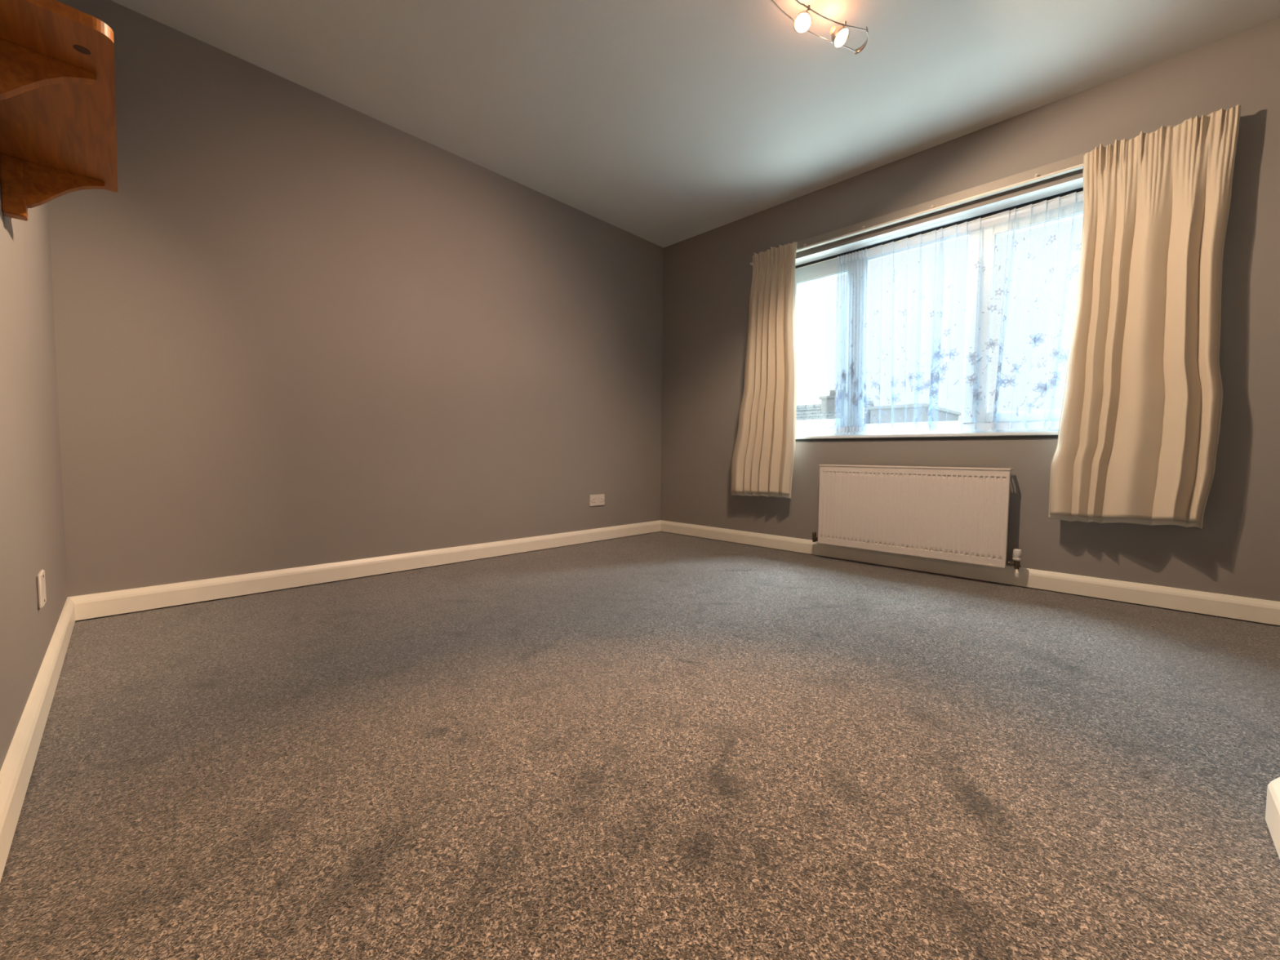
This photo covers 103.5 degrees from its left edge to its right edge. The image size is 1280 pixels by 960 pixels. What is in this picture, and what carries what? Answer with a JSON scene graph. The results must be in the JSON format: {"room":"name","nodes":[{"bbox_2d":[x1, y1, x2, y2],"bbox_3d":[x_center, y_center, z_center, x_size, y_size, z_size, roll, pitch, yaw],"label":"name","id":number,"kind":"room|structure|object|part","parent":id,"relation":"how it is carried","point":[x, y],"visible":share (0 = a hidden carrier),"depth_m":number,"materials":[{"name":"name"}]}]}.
{"room":"empty bedroom","nodes":[
{"label":"empty bedroom","id":0,"kind":"room"},
{"bbox_2d":[0,182,67,770],"bbox_3d":[-0.937,-0.523,0.574,3.620,2.500,0.120,3,4,44],"label":"wall","id":1,"kind":"structure","parent":0,"point":[32,529],"depth_m":1.24,"materials":[{"name":"grey paint"}]},
{"bbox_2d":[0,596,75,882],"bbox_3d":[-1.077,0.561,0.854,3.120,0.092,0.018,3,4,44],"label":"baseboard","id":2,"kind":"structure","parent":1,"relation":"attached to","point":[16,770],"depth_m":1.04,"materials":[{"name":"white wood"}]},
{"bbox_2d":[35,568,46,608],"bbox_3d":[-1.588,0.288,1.339,0.086,0.090,0.009,3,4,44],"label":"wall plate","id":3,"kind":"object","parent":1,"relation":"attached to","point":[41,582],"visible":1,"depth_m":1.31,"materials":[{"name":"white plastic"}]},
{"bbox_2d":[0,0,117,221],"bbox_3d":[-1.114,-0.641,0.952,0.674,0.142,0.178,3,4,44],"label":"wall shelf","id":4,"kind":"object","parent":1,"relation":"attached to","point":[58,131],"visible":1,"depth_m":0.93,"materials":[{"name":"orange wood"}]},
{"bbox_2d":[48,0,663,621],"bbox_3d":[-0.987,-0.657,3.191,0.120,2.500,3.793,3,4,44],"label":"wall","id":5,"kind":"structure","parent":0,"point":[299,326],"depth_m":2.48,"materials":[{"name":"grey paint"}]},
{"bbox_2d":[68,520,660,620],"bbox_3d":[-1.004,0.444,3.142,0.018,0.092,3.393,3,4,44],"label":"baseboard","id":6,"kind":"structure","parent":5,"relation":"attached to","point":[131,600],"depth_m":2.50,"materials":[{"name":"white wood"}]},
{"bbox_2d":[589,493,604,506],"bbox_3d":[-0.324,0.153,3.823,0.014,0.086,0.146,3,4,44],"label":"double socket","id":7,"kind":"object","parent":5,"relation":"attached to","point":[594,500],"visible":1,"depth_m":3.82,"materials":[{"name":"white plastic"}]},
{"bbox_2d":[0,531,1279,959],"bbox_3d":[0.281,0.623,1.889,3.620,0.100,3.393,3,4,44],"label":"floor","id":8,"kind":"structure","parent":0,"point":[660,745],"depth_m":1.06,"materials":[{"name":"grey carpet"}]},
{"bbox_2d":[111,0,1279,247],"bbox_3d":[0.360,-1.887,1.818,3.860,0.120,3.793,3,4,44],"label":"ceiling","id":9,"kind":"structure","parent":0,"point":[664,123],"depth_m":2.28,"materials":[{"name":"white paint"}]},
{"bbox_2d":[770,0,868,54],"bbox_3d":[0.443,-1.747,1.747,1.063,0.149,0.135,-1,3,-32],"label":"ceiling spotlight","id":10,"kind":"object","parent":9,"relation":"attached to","point":[802,21],"visible":1,"depth_m":1.92,"materials":[{"name":"silver metal"}]},
{"bbox_3d":[0.433,-1.720,1.704,0.985,0.005,0.059,-1,3,-31],"label":"rail","id":11,"kind":"part","parent":10,"relation":"part of","materials":[{"name":"silver metal"}]},
{"bbox_2d":[660,17,1279,626],"bbox_3d":[1.577,-0.631,3.138,3.620,2.500,0.280,3,4,44],"label":"wall","id":12,"kind":"structure","parent":0,"point":[708,276],"depth_m":2.52,"materials":[{"name":"grey paint"}]},
{"bbox_2d":[812,464,1022,568],"bbox_3d":[1.546,0.175,2.934,1.106,0.509,0.104,3,4,44],"label":"radiator","id":13,"kind":"object","parent":12,"relation":"attached to","point":[960,514],"visible":1,"depth_m":2.84,"materials":[{"name":"white metal"}]},
{"bbox_2d":[818,464,1013,470],"bbox_3d":[1.535,-0.075,2.917,1.002,0.010,0.078,3,4,44],"label":"grille","id":14,"kind":"object","parent":13,"relation":"attached to","point":[835,467],"depth_m":2.93,"materials":[{"name":"white metal"}]},
{"bbox_2d":[795,187,1083,441],"bbox_3d":[1.641,-0.853,2.983,1.850,1.233,0.184,3,4,44],"label":"window","id":15,"kind":"structure","parent":12,"relation":"in","point":[982,241],"depth_m":2.85,"materials":[{"name":"white plastic"}]},
{"bbox_3d":[1.240,-0.895,3.461,0.480,1.077,0.048,3,4,44],"label":"sash","id":16,"kind":"part","parent":15,"relation":"part of","materials":[{"name":"white plastic"}]},
{"bbox_3d":[1.628,-0.261,3.005,1.810,0.019,0.162,3,4,44],"label":"sill","id":17,"kind":"part","parent":15,"relation":"part of","materials":[{"name":"white plastic"}]},
{"bbox_3d":[2.098,-0.844,2.622,0.570,1.077,0.048,3,4,44],"label":"sash","id":18,"kind":"part","parent":15,"relation":"part of","materials":[{"name":"white plastic"}]},
{"bbox_2d":[795,191,1083,269],"bbox_3d":[1.651,-1.435,2.957,1.802,0.006,0.006,3,4,44],"label":"wire","id":19,"kind":"object","parent":12,"relation":"attached to","point":[1082,191],"visible":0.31,"depth_m":2.88,"materials":[{"name":"metal"}]},
{"bbox_2d":[833,191,1083,434],"bbox_3d":[1.782,-0.853,2.847,1.390,1.160,0.030,3,4,44],"label":"curtain","id":20,"kind":"object","parent":19,"relation":"hanging from","point":[914,428],"visible":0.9,"depth_m":2.84,"materials":[{"name":"fabric"}]},
{"bbox_2d":[660,520,1279,625],"bbox_3d":[1.463,0.469,3.088,3.620,0.092,0.018,3,4,44],"label":"baseboard","id":21,"kind":"structure","parent":12,"relation":"attached to","point":[1261,611],"depth_m":2.54,"materials":[{"name":"white wood"}]},
{"bbox_2d":[750,115,1207,265],"bbox_3d":[1.604,-1.530,2.840,2.240,0.070,0.055,3,4,44],"label":"track","id":22,"kind":"object","parent":12,"relation":"attached to","point":[1073,163],"visible":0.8,"depth_m":2.74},
{"bbox_2d":[730,241,796,498],"bbox_3d":[0.846,-0.729,3.507,0.500,1.711,0.080,3,4,44],"label":"pleated curtain","id":23,"kind":"object","parent":22,"relation":"hanging from","point":[764,452],"visible":1,"depth_m":3.46,"materials":[{"name":"beige fabric"}]},
{"bbox_3d":[1.596,-1.505,2.833,2.240,0.020,0.033,3,4,44],"label":"rail","id":24,"kind":"part","parent":22,"relation":"part of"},
{"bbox_2d":[1048,104,1240,528],"bbox_3d":[2.168,-0.648,2.207,0.537,1.711,0.095,3,4,44],"label":"pleated curtain","id":25,"kind":"object","parent":22,"relation":"hanging from","point":[1140,425],"visible":1,"depth_m":2.17,"materials":[{"name":"beige fabric"}]},
{"label":"outside","id":26,"kind":"structure","parent":0,"visible":0},
{"bbox_3d":[23.669,2.276,28.488,90.000,0.100,66.007,3,4,44],"label":"ground","id":27,"kind":"structure","parent":26,"visible":0},
{"bbox_2d":[795,389,874,423],"bbox_3d":[4.613,-0.467,20.721,9.400,5.830,8.119,3,4,44],"label":"house","id":28,"kind":"structure","parent":27,"relation":"on","point":[827,409],"depth_m":18.00,"materials":[{"name":"grey tile"}]},
{"bbox_2d":[829,390,835,395],"bbox_3d":[6.995,-3.119,18.273,0.240,0.240,0.234,3,4,44],"label":"chimney pot","id":29,"kind":"object","parent":28,"relation":"on","point":[832,392],"depth_m":18.18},
{"bbox_2d":[837,389,844,395],"bbox_3d":[7.195,-3.107,18.078,0.240,0.240,0.234,3,4,44],"label":"chimney pot","id":30,"kind":"object","parent":28,"relation":"on","point":[842,390],"depth_m":17.98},
{"bbox_2d":[866,403,961,423],"bbox_3d":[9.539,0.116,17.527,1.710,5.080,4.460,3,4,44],"label":"house","id":31,"kind":"structure","parent":27,"relation":"on","point":[939,414],"depth_m":15.97,"materials":[{"name":"white plastic"}]},
{"bbox_3d":[0.779,-0.533,0.096,0.500,2.400,1.600,3,4,44],"label":"wall","id":32,"kind":"structure","parent":0,"visible":0},
{"bbox_2d":[1265,777,1279,858],"bbox_3d":[0.769,0.613,0.167,0.518,0.092,1.618,3,4,44],"label":"baseboard","id":33,"kind":"structure","parent":32,"relation":"attached to","point":[1272,811],"depth_m":0.89,"materials":[{"name":"white wood"}]}
]}

